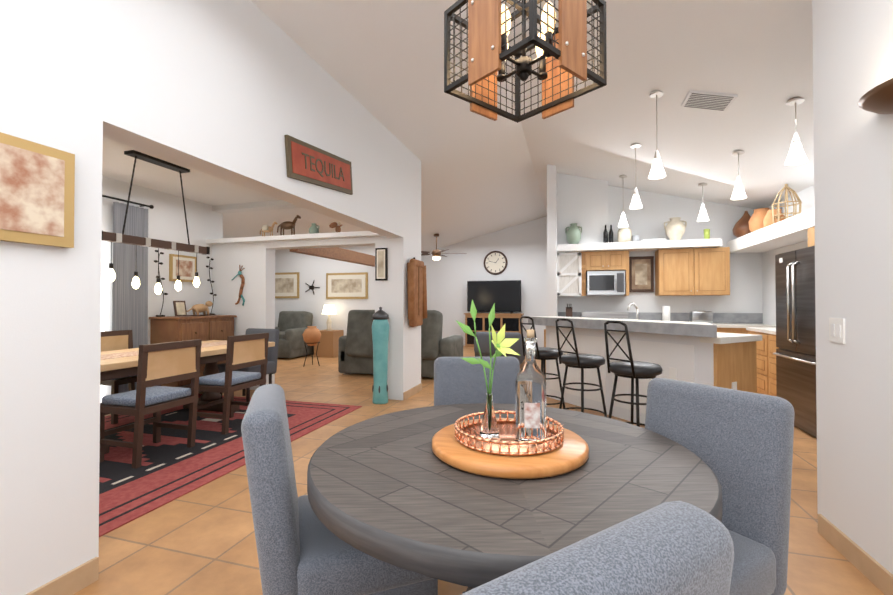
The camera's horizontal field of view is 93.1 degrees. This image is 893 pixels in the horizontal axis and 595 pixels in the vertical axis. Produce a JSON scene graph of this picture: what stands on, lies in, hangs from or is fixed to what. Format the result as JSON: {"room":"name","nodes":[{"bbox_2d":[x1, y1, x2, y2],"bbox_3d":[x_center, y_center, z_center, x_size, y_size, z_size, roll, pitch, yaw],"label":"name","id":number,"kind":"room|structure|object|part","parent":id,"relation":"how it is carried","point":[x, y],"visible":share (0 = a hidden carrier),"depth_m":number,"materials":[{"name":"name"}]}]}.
{"room":"dining room and kitchen","nodes":[
{"label":"dining room and kitchen","id":0,"kind":"room"},
{"bbox_2d":[101,176,222,402],"bbox_3d":[-4.009,-0.040,4.837,0.150,2.700,3.500,0,-1,16],"label":"wall","id":1,"kind":"structure","parent":0,"point":[166,218],"depth_m":5.59,"materials":[{"name":"white paint"}]},
{"bbox_2d":[100,241,102,402],"bbox_3d":[-4.250,0.290,4.018,0.060,2.020,1.800,0,-1,16],"label":"dining room window","id":2,"kind":"structure","parent":1,"relation":"in","point":[101,297],"depth_m":4.87,"materials":[{"name":"white"}]},
{"bbox_2d":[102,195,153,392],"bbox_3d":[-4.080,0.053,4.112,0.125,2.455,2.520,0,-1,16],"label":"curtain","id":3,"kind":"object","parent":1,"relation":"hanging from","point":[129,307],"visible":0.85,"depth_m":5.08,"materials":[{"name":"grey fabric"}]},
{"bbox_2d":[169,254,195,281],"bbox_3d":[-3.620,-0.398,5.822,0.037,0.360,0.400,0,-1,16],"label":"framed picture","id":4,"kind":"object","parent":1,"relation":"attached to","point":[187,267],"visible":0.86,"depth_m":5.79,"materials":[{"name":"brown paper"}]},
{"bbox_2d":[0,0,420,594],"bbox_3d":[-1.638,-0.373,2.118,0.200,3.300,8.320,0,-1,16],"label":"wall","id":5,"kind":"structure","parent":0,"point":[234,90],"depth_m":1.94,"materials":[{"name":"white paint"}]},
{"bbox_2d":[0,132,74,247],"bbox_3d":[-1.683,-0.415,1.542,0.039,0.400,0.560,0,-1,16],"label":"framed picture","id":6,"kind":"object","parent":5,"relation":"attached to","point":[37,187],"visible":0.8,"depth_m":1.68,"materials":[{"name":"brown paper"}]},
{"bbox_2d":[26,557,98,594],"bbox_3d":[-2.146,1.202,-0.003,0.016,0.100,4.000,0,-1,16],"label":"baseboard","id":7,"kind":"structure","parent":5,"relation":"attached to","point":[80,577],"depth_m":1.82,"materials":[{"name":"wood"}]},
{"bbox_2d":[284,135,352,194],"bbox_3d":[-1.062,-1.115,3.657,0.034,0.310,0.970,0,5,16],"label":"sign","id":8,"kind":"object","parent":5,"relation":"attached to","point":[309,163],"visible":1,"depth_m":3.54,"materials":[{"name":"brown"}]},
{"bbox_2d":[403,383,421,399],"bbox_3d":[-0.451,1.271,5.736,0.016,0.100,0.670,0,-1,16],"label":"baseboard","id":9,"kind":"structure","parent":5,"relation":"attached to","point":[417,388],"depth_m":5.69,"materials":[{"name":"tile"}]},
{"bbox_2d":[407,257,426,326],"bbox_3d":[-0.399,-0.079,5.732,0.118,0.938,0.588,0,-1,16],"label":"wall sculpture","id":10,"kind":"object","parent":5,"relation":"hanging from","point":[417,291],"visible":1,"depth_m":5.64,"materials":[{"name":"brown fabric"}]},
{"bbox_2d":[212,200,388,398],"bbox_3d":[-2.165,-0.326,6.017,3.020,3.300,0.200,0,-1,16],"label":"wall","id":11,"kind":"structure","parent":0,"point":[256,260],"depth_m":6.11,"materials":[{"name":"white paint"}]},
{"bbox_2d":[232,265,244,305],"bbox_3d":[-3.028,-0.178,6.151,0.237,0.594,0.044,0,-1,16],"label":"art","id":12,"kind":"object","parent":11,"relation":"attached to","point":[242,284],"visible":0.96,"depth_m":6.12,"materials":[{"name":"orange metal"}]},
{"bbox_2d":[206,231,381,243],"bbox_3d":[-2.093,-0.826,6.002,2.870,0.060,0.420,0,-1,16],"label":"ledge shelf","id":13,"kind":"object","parent":11,"relation":"on","point":[296,237],"visible":0.43,"depth_m":5.80,"materials":[{"name":"white"}]},
{"bbox_2d":[260,222,276,235],"bbox_3d":[-2.571,-0.974,6.113,0.302,0.236,0.133,0,-1,16],"label":"figurine","id":14,"kind":"object","parent":13,"relation":"on","point":[266,228],"visible":0.92,"depth_m":6.08,"materials":[{"name":"brown ceramic"}]},
{"bbox_2d":[277,215,300,234],"bbox_3d":[-2.240,-1.012,6.016,0.398,0.310,0.097,0,-1,16],"label":"horse figurine","id":15,"kind":"object","parent":13,"relation":"on","point":[286,225],"visible":0.96,"depth_m":5.98,"materials":[{"name":"brown wood"}]},
{"bbox_2d":[309,223,319,233],"bbox_3d":[-1.839,-0.944,5.897,0.158,0.170,0.136,0,-1,16],"label":"jug","id":16,"kind":"object","parent":13,"relation":"on","point":[313,228],"visible":0.79,"depth_m":5.85,"materials":[{"name":"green ceramic"}]},
{"bbox_2d":[329,222,341,231],"bbox_3d":[-1.503,-0.946,5.797,0.136,0.172,0.214,0,-1,16],"label":"figurine","id":17,"kind":"object","parent":13,"relation":"on","point":[336,225],"visible":0.88,"depth_m":5.76,"materials":[{"name":"brown"}]},
{"bbox_2d":[375,248,387,280],"bbox_3d":[-0.847,-0.432,5.503,0.160,0.420,0.037,0,-1,16],"label":"framed picture","id":18,"kind":"object","parent":11,"relation":"attached to","point":[381,263],"visible":0.93,"depth_m":5.49,"materials":[{"name":"black paper"}]},
{"bbox_2d":[275,246,374,335],"bbox_3d":[-3.125,0.026,10.389,3.800,2.700,0.150,0,-1,16],"label":"wall","id":19,"kind":"structure","parent":0,"point":[311,269],"depth_m":10.30,"materials":[{"name":"white paint"}]},
{"bbox_2d":[275,272,299,297],"bbox_3d":[-4.034,-0.301,10.562,0.820,0.640,0.037,0,-1,16],"label":"framed picture","id":20,"kind":"object","parent":19,"relation":"attached to","point":[286,285],"visible":0.74,"depth_m":10.52,"materials":[{"name":"brown paper"}]},
{"bbox_2d":[305,281,319,293],"bbox_3d":[-3.277,-0.244,10.343,0.404,0.351,0.030,0,-1,16],"label":"star","id":21,"kind":"object","parent":19,"relation":"attached to","point":[312,287],"visible":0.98,"depth_m":10.33,"materials":[{"name":"grey metal"}]},
{"bbox_2d":[326,272,367,298],"bbox_3d":[-2.375,-0.277,10.072,1.100,0.620,0.037,0,-1,16],"label":"framed picture","id":22,"kind":"object","parent":19,"relation":"attached to","point":[346,285],"visible":0.93,"depth_m":10.05,"materials":[{"name":"brown paper"}]},
{"bbox_2d":[290,247,374,266],"bbox_3d":[-2.070,-0.848,8.393,0.160,0.220,3.050,0,-1,16],"label":"header beam","id":23,"kind":"structure","parent":0,"point":[341,254],"depth_m":8.22,"materials":[{"name":"brown wood"}]},
{"bbox_2d":[251,0,514,149],"bbox_3d":[-1.040,-2.235,1.641,1.630,0.528,8.000,0,-1,16],"label":"ceiling","id":24,"kind":"structure","parent":0,"point":[381,61],"depth_m":3.71,"materials":[{"name":"white paint"}]},
{"bbox_2d":[102,0,813,253],"bbox_3d":[-0.905,-1.921,5.220,11.000,1.070,14.950,0,-1,16],"label":"ceiling","id":25,"kind":"structure","parent":0,"point":[756,56],"depth_m":4.93,"materials":[{"name":"white paint"}]},
{"bbox_2d":[102,150,209,294],"bbox_3d":[-2.939,-0.713,4.321,0.120,1.368,1.190,0,-1,16],"label":"dining chandelier","id":26,"kind":"object","parent":25,"relation":"hanging from","point":[136,241],"visible":1,"depth_m":4.25,"materials":[{"name":"brown wood"}]},
{"bbox_2d":[421,234,466,260],"bbox_3d":[-0.239,-1.272,10.776,1.492,0.675,1.425,0,-1,16],"label":"ceiling fan","id":27,"kind":"object","parent":25,"relation":"hanging from","point":[436,253],"visible":0.92,"depth_m":10.66,"materials":[{"name":"brown metal"}]},
{"bbox_2d":[444,0,606,122],"bbox_3d":[0.299,-1.518,1.640,0.464,1.488,0.464,1,-1,-40],"label":"cage chandelier","id":28,"kind":"object","parent":25,"relation":"hanging from","point":[561,52],"visible":1,"depth_m":1.58,"materials":[{"name":"brown wood"}]},
{"bbox_2d":[618,175,627,227],"bbox_3d":[2.836,-1.547,6.796,0.160,0.820,0.158,0,-1,16],"label":"pendant light","id":29,"kind":"object","parent":25,"relation":"hanging from","point":[623,223],"visible":1,"depth_m":6.76,"materials":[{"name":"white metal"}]},
{"bbox_2d":[629,143,642,208],"bbox_3d":[2.440,-1.563,5.454,0.160,0.820,0.158,0,-1,16],"label":"pendant light","id":30,"kind":"object","parent":25,"relation":"hanging from","point":[636,203],"visible":0.98,"depth_m":5.43,"materials":[{"name":"white glass"}]},
{"bbox_2d":[648,90,665,178],"bbox_3d":[2.043,-1.579,4.111,0.160,0.820,0.158,0,-1,16],"label":"pendant light","id":31,"kind":"object","parent":25,"relation":"hanging from","point":[657,171],"visible":1,"depth_m":4.09,"materials":[{"name":"white glass"}]},
{"bbox_2d":[697,183,708,221],"bbox_3d":[3.815,-1.418,6.297,0.160,0.550,0.158,0,-1,16],"label":"pendant light","id":32,"kind":"object","parent":25,"relation":"hanging from","point":[703,216],"visible":1,"depth_m":6.27,"materials":[{"name":"white metal"}]},
{"bbox_2d":[681,90,737,110],"bbox_3d":[2.483,-1.866,4.016,0.393,0.116,0.300,0,-1,16],"label":"ceiling vent","id":33,"kind":"object","parent":25,"relation":"in","point":[709,100],"visible":1,"depth_m":3.99,"materials":[{"name":"silver metal"}]},
{"bbox_2d":[731,150,746,199],"bbox_3d":[3.419,-1.434,4.954,0.160,0.550,0.158,0,-1,16],"label":"pendant light","id":34,"kind":"object","parent":25,"relation":"hanging from","point":[738,193],"visible":1,"depth_m":4.93,"materials":[{"name":"silver metal"}]},
{"bbox_2d":[784,97,807,165],"bbox_3d":[3.045,-1.449,3.688,0.160,0.550,0.158,0,-1,16],"label":"pendant light","id":35,"kind":"object","parent":25,"relation":"hanging from","point":[796,155],"visible":1,"depth_m":3.67,"materials":[{"name":"silver metal"}]},
{"bbox_2d":[73,345,884,594],"bbox_3d":[-0.897,1.364,5.205,12.000,0.100,15.500,0,-1,16],"label":"floor","id":36,"kind":"structure","parent":0,"point":[201,540],"depth_m":2.30,"materials":[{"name":"tile"}]},
{"bbox_2d":[149,315,236,386],"bbox_3d":[-3.402,0.786,5.738,0.498,1.070,0.950,0,-1,16],"label":"dresser","id":37,"kind":"object","parent":36,"relation":"on","point":[165,329],"visible":0.38,"depth_m":5.40,"materials":[{"name":"brown wood"}]},
{"bbox_2d":[154,250,167,316],"bbox_3d":[-3.657,-0.179,5.413,0.100,0.845,0.189,0,-1,16],"label":"stem","id":38,"kind":"object","parent":37,"relation":"on","point":[160,263],"visible":0.92,"depth_m":5.42,"materials":[{"name":"grey"}]},
{"bbox_2d":[173,301,186,316],"bbox_3d":[-3.420,0.142,5.433,0.055,0.200,0.160,0,-1,16],"label":"framed picture","id":39,"kind":"object","parent":37,"relation":"on","point":[179,308],"visible":1,"depth_m":5.42,"materials":[{"name":"brown wood"}]},
{"bbox_2d":[186,301,215,315],"bbox_3d":[-3.397,0.149,5.794,0.120,0.204,0.474,0,-1,16],"label":"sculpture","id":40,"kind":"object","parent":37,"relation":"on","point":[199,308],"visible":1,"depth_m":5.79,"materials":[{"name":"beige wood"}]},
{"bbox_2d":[206,256,216,313],"bbox_3d":[-3.433,-0.170,6.171,0.100,0.845,0.189,0,-1,16],"label":"stem","id":41,"kind":"object","parent":37,"relation":"on","point":[210,282],"visible":0.98,"depth_m":6.17,"materials":[{"name":"grey metal"}]},
{"bbox_2d":[99,394,361,536],"bbox_3d":[-2.725,1.290,3.660,2.470,0.012,3.700,0,-1,16],"label":"area rug","id":42,"kind":"object","parent":36,"relation":"on","point":[172,467],"visible":0.5,"depth_m":3.39,"materials":[{"name":"red"}]},
{"bbox_2d":[100,330,160,423],"bbox_3d":[-3.554,0.841,4.640,0.492,0.933,0.520,0,-1,16],"label":"dining chair","id":43,"kind":"object","parent":42,"relation":"on","point":[116,340],"visible":0.15,"depth_m":4.70,"materials":[{"name":"brown wood"}]},
{"bbox_2d":[99,339,201,468],"bbox_3d":[-2.426,0.827,3.473,0.492,0.933,0.520,0,-1,16],"label":"dining chair","id":44,"kind":"object","parent":42,"relation":"on","point":[163,363],"visible":0.9,"depth_m":3.35,"materials":[{"name":"brown wood"}]},
{"bbox_2d":[100,340,274,453],"bbox_3d":[-2.938,0.916,4.233,0.960,0.752,2.430,0,-1,16],"label":"dining table","id":45,"kind":"object","parent":42,"relation":"on","point":[210,358],"visible":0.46,"depth_m":4.35,"materials":[{"name":"brown wood"}]},
{"bbox_2d":[100,351,138,359],"bbox_3d":[-3.019,0.534,3.910,0.375,0.005,0.537,0,-1,16],"label":"table runner","id":46,"kind":"object","parent":45,"relation":"on","point":[118,355],"depth_m":3.88,"materials":[{"name":"beige fabric"}]},
{"bbox_2d":[201,341,226,347],"bbox_3d":[-2.716,0.546,4.934,0.373,0.005,0.649,0,-1,16],"label":"table runner","id":47,"kind":"object","parent":45,"relation":"on","point":[222,342],"depth_m":4.90,"materials":[{"name":"beige fabric"}]},
{"bbox_2d":[189,333,268,434],"bbox_3d":[-2.186,0.837,4.288,0.492,0.933,0.520,0,-1,16],"label":"dining chair","id":48,"kind":"object","parent":42,"relation":"on","point":[248,350],"visible":0.69,"depth_m":4.15,"materials":[{"name":"brown wood"}]},
{"bbox_2d":[217,328,278,401],"bbox_3d":[-2.565,0.868,5.496,0.520,0.900,0.602,0,-1,16],"label":"head chair","id":49,"kind":"object","parent":42,"relation":"on","point":[272,356],"visible":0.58,"depth_m":5.60,"materials":[{"name":"grey"}]},
{"bbox_2d":[275,311,313,357],"bbox_3d":[-3.707,0.831,9.822,0.980,1.018,1.001,0,-1,16],"label":"recliner chair","id":50,"kind":"object","parent":36,"relation":"on","point":[292,326],"visible":0.73,"depth_m":9.64,"materials":[{"name":"grey fabric"}]},
{"bbox_2d":[303,326,320,366],"bbox_3d":[-2.669,0.964,8.392,0.360,0.782,0.355,0,-1,16],"label":"pottery","id":51,"kind":"object","parent":36,"relation":"on","point":[311,335],"visible":1,"depth_m":8.29,"materials":[{"name":"brown ceramic"}]},
{"bbox_2d":[314,305,343,357],"bbox_3d":[-2.746,0.771,9.898,0.500,1.200,0.450,0,-1,16],"label":"table lamp","id":52,"kind":"object","parent":36,"relation":"on","point":[328,343],"visible":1,"depth_m":9.70,"materials":[{"name":"brown wood"}]},
{"bbox_2d":[241,384,437,594],"bbox_3d":[-0.382,0.802,1.529,0.616,0.937,0.500,0,-1,-20],"label":"chair","id":53,"kind":"object","parent":36,"relation":"on","point":[302,549],"visible":0.65,"depth_m":1.26,"materials":[{"name":"grey fabric"}]},
{"bbox_2d":[372,307,388,403],"bbox_3d":[-0.828,0.715,5.307,0.224,1.200,0.224,0,-1,16],"label":"floor vase","id":54,"kind":"object","parent":36,"relation":"on","point":[380,330],"visible":1,"depth_m":5.23,"materials":[{"name":"ceramic"}]},
{"bbox_2d":[338,310,462,377],"bbox_3d":[-0.808,0.761,7.405,2.050,1.099,1.003,0,-1,16],"label":"recliner sofa","id":55,"kind":"object","parent":36,"relation":"on","point":[355,350],"visible":0.6,"depth_m":7.09,"materials":[{"name":"grey fabric"}]},
{"bbox_2d":[434,356,519,405],"bbox_3d":[0.183,0.810,2.217,0.500,0.937,0.616,0,-1,-2],"label":"chair","id":56,"kind":"object","parent":36,"relation":"on","point":[458,380],"visible":0.17,"depth_m":2.40,"materials":[{"name":"blue"}]},
{"bbox_2d":[464,313,523,346],"bbox_3d":[1.328,0.919,11.863,1.620,0.950,0.460,0,-1,16],"label":"tv stand","id":57,"kind":"object","parent":36,"relation":"on","point":[511,322],"visible":0.5,"depth_m":11.70,"materials":[{"name":"brown wood"}]},
{"bbox_2d":[467,280,520,313],"bbox_3d":[1.328,-0.014,11.874,1.520,0.915,0.260,0,-1,16],"label":"screen","id":58,"kind":"object","parent":57,"relation":"on","point":[503,296],"visible":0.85,"depth_m":11.83,"materials":[{"name":"black glass"}]},
{"bbox_2d":[474,332,524,363],"bbox_3d":[1.096,1.000,8.640,0.940,0.630,0.890,0,-1,16],"label":"armchair","id":59,"kind":"object","parent":36,"relation":"on","point":[483,341],"visible":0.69,"depth_m":8.26,"materials":[{"name":"grey fabric"}]},
{"bbox_2d":[307,403,721,593],"bbox_3d":[0.188,0.889,1.438,1.260,0.760,1.260,0,-1,-2],"label":"round table","id":60,"kind":"object","parent":36,"relation":"on","point":[392,489],"visible":0.67,"depth_m":1.09,"materials":[{"name":"grey wood"}]},
{"bbox_2d":[432,418,588,478],"bbox_3d":[0.207,0.489,1.419,0.512,0.036,0.512,0,-1,16],"label":"lazy susan tray","id":61,"kind":"object","parent":60,"relation":"on","point":[571,453],"visible":0.71,"depth_m":1.23,"materials":[{"name":"brown wood"}]},
{"bbox_2d":[454,411,563,455],"bbox_3d":[0.207,0.447,1.419,0.362,0.046,0.363,0,-1,16],"label":"tray","id":62,"kind":"object","parent":61,"relation":"on","point":[506,442],"visible":0.81,"depth_m":1.34,"materials":[{"name":"brown"}]},
{"bbox_2d":[456,300,520,437],"bbox_3d":[0.136,0.234,1.409,0.219,0.460,0.121,0,-1,16],"label":"vase","id":63,"kind":"object","parent":62,"relation":"on","point":[489,427],"visible":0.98,"depth_m":1.43,"materials":[{"name":"clear glass"}]},
{"bbox_2d":[515,329,545,440],"bbox_3d":[0.276,0.285,1.387,0.100,0.358,0.101,0,-1,16],"label":"bottle","id":64,"kind":"object","parent":62,"relation":"on","point":[530,403],"visible":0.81,"depth_m":1.35,"materials":[{"name":"clear glass"}]},
{"bbox_2d":[520,316,564,407],"bbox_3d":[0.980,0.747,4.326,0.440,1.117,0.415,0,-1,-28],"label":"bar stool","id":65,"kind":"object","parent":36,"relation":"on","point":[542,354],"visible":0.46,"depth_m":4.21,"materials":[{"name":"black metal"}]},
{"bbox_2d":[555,318,606,416],"bbox_3d":[1.204,0.741,3.780,0.440,1.117,0.415,0,-1,-28],"label":"bar stool","id":66,"kind":"object","parent":36,"relation":"on","point":[576,359],"visible":0.9,"depth_m":3.68,"materials":[{"name":"black metal"}]},
{"bbox_2d":[460,501,733,594],"bbox_3d":[0.069,0.792,0.749,0.500,0.937,0.616,0,-1,-33],"label":"chair","id":67,"kind":"object","parent":36,"relation":"on","point":[675,548],"visible":1,"depth_m":0.54,"materials":[{"name":"blue"}]},
{"bbox_2d":[582,312,627,318],"bbox_3d":[2.700,0.793,7.154,0.760,1.090,0.687,0,-1,16],"label":"range","id":68,"kind":"object","parent":36,"relation":"on","point":[618,315],"visible":0.1,"depth_m":7.41,"materials":[{"name":"silver metal"}]},
{"bbox_2d":[604,320,662,426],"bbox_3d":[1.455,0.735,3.289,0.440,1.117,0.415,0,-1,-28],"label":"bar stool","id":69,"kind":"object","parent":36,"relation":"on","point":[632,369],"visible":0.62,"depth_m":3.19,"materials":[{"name":"black metal"}]},
{"bbox_2d":[528,303,761,423],"bbox_3d":[2.037,0.683,4.720,0.900,1.252,2.420,0,-1,-28],"label":"breakfast bar","id":70,"kind":"object","parent":36,"relation":"on","point":[705,353],"visible":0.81,"depth_m":4.25,"materials":[{"name":"concrete"}]},
{"bbox_2d":[645,378,794,594],"bbox_3d":[0.786,0.801,1.469,0.616,0.937,0.500,0,-1,-30],"label":"chair","id":71,"kind":"object","parent":36,"relation":"on","point":[739,443],"visible":0.5,"depth_m":1.42,"materials":[{"name":"blue"}]},
{"bbox_2d":[717,328,747,333],"bbox_3d":[4.050,0.899,6.820,2.002,0.870,0.600,0,-1,16],"label":"base cabinet","id":72,"kind":"object","parent":36,"relation":"on","point":[724,330],"depth_m":6.42,"materials":[{"name":"brown wood"}]},
{"bbox_2d":[714,324,775,327],"bbox_3d":[4.044,0.443,6.807,2.002,0.040,0.640,0,-1,16],"label":"countertop","id":73,"kind":"structure","parent":72,"relation":"on","point":[718,325],"depth_m":6.38,"materials":[{"name":"grey stone"}]},
{"bbox_2d":[566,304,571,316],"bbox_3d":[2.158,0.267,7.444,0.110,0.315,0.220,0,-1,16],"label":"knife block","id":74,"kind":"object","parent":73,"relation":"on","point":[569,311],"visible":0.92,"depth_m":7.38,"materials":[{"name":"brown wood"}]},
{"bbox_2d":[662,306,669,320],"bbox_3d":[3.653,0.285,7.033,0.150,0.280,0.150,0,-1,16],"label":"paper towel roll","id":75,"kind":"object","parent":73,"relation":"on","point":[665,313],"visible":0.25,"depth_m":6.98,"materials":[{"name":"white paper"}]},
{"bbox_2d":[689,311,712,322],"bbox_3d":[4.124,0.322,6.862,0.300,0.202,0.180,0,-1,16],"label":"toaster","id":76,"kind":"object","parent":73,"relation":"on","point":[700,316],"visible":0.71,"depth_m":6.78,"materials":[{"name":"silver metal"}]},
{"bbox_2d":[748,331,765,394],"bbox_3d":[4.363,0.882,5.458,0.639,0.870,0.655,0,-1,16],"label":"base cabinet","id":77,"kind":"object","parent":36,"relation":"on","point":[761,345],"depth_m":5.40,"materials":[{"name":"brown wood"}]},
{"bbox_2d":[766,331,778,395],"bbox_3d":[4.180,0.875,4.840,0.639,0.870,0.635,0,-1,16],"label":"base cabinet","id":78,"kind":"object","parent":36,"relation":"on","point":[766,365],"depth_m":5.14,"materials":[{"name":"brown wood"}]},
{"bbox_2d":[746,327,775,334],"bbox_3d":[4.275,0.424,5.159,0.635,0.040,1.290,0,-1,16],"label":"countertop","id":79,"kind":"structure","parent":78,"relation":"on","point":[772,330],"depth_m":5.57,"materials":[{"name":"grey stone"}]},
{"bbox_2d":[773,246,816,437],"bbox_3d":[3.827,0.411,4.082,0.866,1.780,0.900,0,-1,16],"label":"refrigerator","id":80,"kind":"object","parent":36,"relation":"on","point":[795,353],"visible":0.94,"depth_m":4.15,"materials":[{"name":"grey metal"}]},
{"bbox_2d":[421,216,546,346],"bbox_3d":[-0.453,-0.495,12.734,7.600,3.800,0.150,0,-1,16],"label":"wall","id":81,"kind":"structure","parent":0,"point":[522,247],"depth_m":12.16,"materials":[{"name":"white paint"}]},
{"bbox_2d":[484,251,507,274],"bbox_3d":[1.400,-0.993,12.094,0.690,0.690,0.035,0,-1,16],"label":"wall clock","id":82,"kind":"object","parent":81,"relation":"attached to","point":[495,262],"visible":0.96,"depth_m":12.09,"materials":[{"name":"brown wood"}]},
{"bbox_2d":[547,164,557,315],"bbox_3d":[2.454,-0.535,9.426,0.150,3.800,4.850,0,-1,16],"label":"wall","id":83,"kind":"structure","parent":0,"point":[552,303],"depth_m":7.11,"materials":[{"name":"white paint"}]},
{"bbox_2d":[557,173,607,243],"bbox_3d":[2.406,-1.659,7.514,0.850,1.500,0.270,0,-1,16],"label":"wall","id":84,"kind":"structure","parent":0,"point":[582,202],"depth_m":7.38,"materials":[{"name":"white paint"}]},
{"bbox_2d":[558,186,762,323],"bbox_3d":[3.593,-0.560,7.369,3.500,3.800,0.150,0,-1,16],"label":"wall","id":85,"kind":"structure","parent":0,"point":[652,216],"depth_m":7.19,"materials":[{"name":"white paint"}]},
{"bbox_2d":[557,252,580,294],"bbox_3d":[2.178,-0.408,7.520,0.416,0.760,0.347,0,-1,16],"label":"upper cabinet","id":86,"kind":"object","parent":85,"relation":"attached to","point":[568,263],"depth_m":7.37,"materials":[{"name":"white wood"}]},
{"bbox_2d":[585,251,628,270],"bbox_3d":[2.754,-0.626,7.352,0.640,0.330,0.349,0,-1,16],"label":"upper cabinet","id":87,"kind":"object","parent":85,"relation":"attached to","point":[594,260],"depth_m":7.19,"materials":[{"name":"brown wood"}]},
{"bbox_2d":[587,271,624,294],"bbox_3d":[2.742,-0.246,7.309,0.600,0.400,0.419,0,-1,16],"label":"microwave","id":88,"kind":"object","parent":87,"relation":"attached to","point":[605,282],"visible":1,"depth_m":7.14,"materials":[{"name":"silver metal"}]},
{"bbox_2d":[629,256,653,291],"bbox_3d":[3.367,-0.400,7.326,0.400,0.620,0.048,0,-1,16],"label":"framed picture","id":89,"kind":"object","parent":85,"relation":"attached to","point":[641,273],"visible":0.88,"depth_m":7.30,"materials":[{"name":"brown wood"}]},
{"bbox_2d":[655,247,729,294],"bbox_3d":[4.029,-0.415,6.973,1.020,0.760,0.349,0,-1,16],"label":"upper cabinet","id":90,"kind":"object","parent":85,"relation":"attached to","point":[693,272],"depth_m":6.82,"materials":[{"name":"brown wood"}]},
{"bbox_2d":[557,238,721,252],"bbox_3d":[3.159,-0.876,7.157,2.480,0.157,0.500,0,-1,16],"label":"shelf","id":91,"kind":"object","parent":90,"relation":"on","point":[641,246],"depth_m":6.91,"materials":[{"name":"white"}]},
{"bbox_2d":[565,223,581,243],"bbox_3d":[2.198,-1.092,7.313,0.281,0.360,0.250,0,-1,16],"label":"vase","id":92,"kind":"object","parent":91,"relation":"on","point":[573,234],"visible":0.9,"depth_m":7.24,"materials":[{"name":"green ceramic"}]},
{"bbox_2d":[603,225,612,242],"bbox_3d":[2.753,-1.073,7.196,0.167,0.320,0.072,0,-1,-2],"label":"bottles","id":93,"kind":"object","parent":91,"relation":"on","point":[605,236],"visible":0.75,"depth_m":7.17,"materials":[{"name":"black glass"}]},
{"bbox_2d":[618,228,638,241],"bbox_3d":[3.053,-1.035,7.101,0.338,0.240,0.217,0,-1,16],"label":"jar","id":94,"kind":"object","parent":91,"relation":"on","point":[624,234],"visible":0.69,"depth_m":7.03,"materials":[{"name":"ceramic"}]},
{"bbox_3d":[3.423,-0.936,7.012,0.340,0.040,0.200,0,-1,16],"label":"white tray shelf","id":95,"kind":"part","parent":91,"relation":"part of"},
{"bbox_2d":[664,217,686,239],"bbox_3d":[3.740,-1.107,6.920,0.341,0.380,0.300,0,-1,16],"label":"urn","id":96,"kind":"object","parent":91,"relation":"on","point":[674,227],"visible":0.81,"depth_m":6.84,"materials":[{"name":"beige ceramic"}]},
{"bbox_2d":[704,229,709,238],"bbox_3d":[4.187,-1.008,6.808,0.090,0.180,0.090,0,-1,16],"label":"cup","id":97,"kind":"object","parent":91,"relation":"on","point":[706,233],"visible":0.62,"depth_m":6.77,"materials":[{"name":"green"}]},
{"bbox_2d":[762,185,813,324],"bbox_3d":[4.427,-0.297,4.278,0.150,3.200,5.300,0,-1,16],"label":"wall","id":98,"kind":"structure","parent":0,"point":[806,196],"depth_m":6.46,"materials":[{"name":"white paint"}]},
{"bbox_2d":[727,208,814,252],"bbox_3d":[4.352,-0.841,5.188,0.495,0.190,3.600,0,-1,16],"label":"shelf","id":99,"kind":"object","parent":98,"relation":"attached to","point":[792,230],"visible":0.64,"depth_m":5.51,"materials":[{"name":"white"}]},
{"bbox_2d":[732,211,750,237],"bbox_3d":[4.750,-1.144,6.706,0.370,0.450,0.370,0,-1,16],"label":"vase","id":100,"kind":"object","parent":99,"relation":"on","point":[740,227],"visible":0.62,"depth_m":6.64,"materials":[{"name":"brown ceramic"}]},
{"bbox_2d":[748,208,784,231],"bbox_3d":[4.649,-1.121,6.150,0.320,0.390,0.643,0,-1,16],"label":"vase","id":101,"kind":"object","parent":99,"relation":"on","point":[760,218],"visible":0.69,"depth_m":6.20,"materials":[{"name":"orange ceramic"}]},
{"bbox_2d":[771,184,801,223],"bbox_3d":[4.479,-1.218,5.577,0.318,0.570,0.317,0,-1,16],"label":"basket","id":102,"kind":"object","parent":99,"relation":"on","point":[794,212],"visible":0.71,"depth_m":5.54,"materials":[{"name":"beige wood"}]},
{"bbox_2d":[807,227,814,246],"bbox_3d":[4.008,-0.625,4.040,0.507,0.260,1.000,0,-1,16],"label":"upper cabinet","id":103,"kind":"object","parent":98,"relation":"attached to","point":[811,235],"visible":0.1,"depth_m":4.50,"materials":[{"name":"brown wood"}]},
{"bbox_2d":[812,0,892,573],"bbox_3d":[1.377,-0.552,-0.275,0.200,3.600,5.435,0,-1,16],"label":"wall","id":104,"kind":"structure","parent":0,"point":[853,140],"depth_m":2.02,"materials":[{"name":"white paint"}]},
{"bbox_2d":[829,318,844,343],"bbox_3d":[1.987,0.167,2.157,0.012,0.125,0.120,0,-1,16],"label":"light switch","id":105,"kind":"object","parent":104,"relation":"attached to","point":[836,330],"visible":1,"depth_m":2.12,"materials":[{"name":"white plastic"}]},
{"bbox_2d":[818,514,892,594],"bbox_3d":[1.269,1.198,-0.282,0.016,0.100,5.400,0,-1,16],"label":"baseboard","id":106,"kind":"structure","parent":104,"relation":"attached to","point":[879,576],"depth_m":1.99,"materials":[{"name":"wood"}]},
{"bbox_2d":[857,78,892,113],"bbox_3d":[1.768,-0.786,1.680,0.154,0.085,0.410,0,-1,16],"label":"sconce","id":107,"kind":"object","parent":104,"relation":"attached to","point":[878,99],"visible":1,"depth_m":1.70,"materials":[{"name":"brown metal"}]}
]}

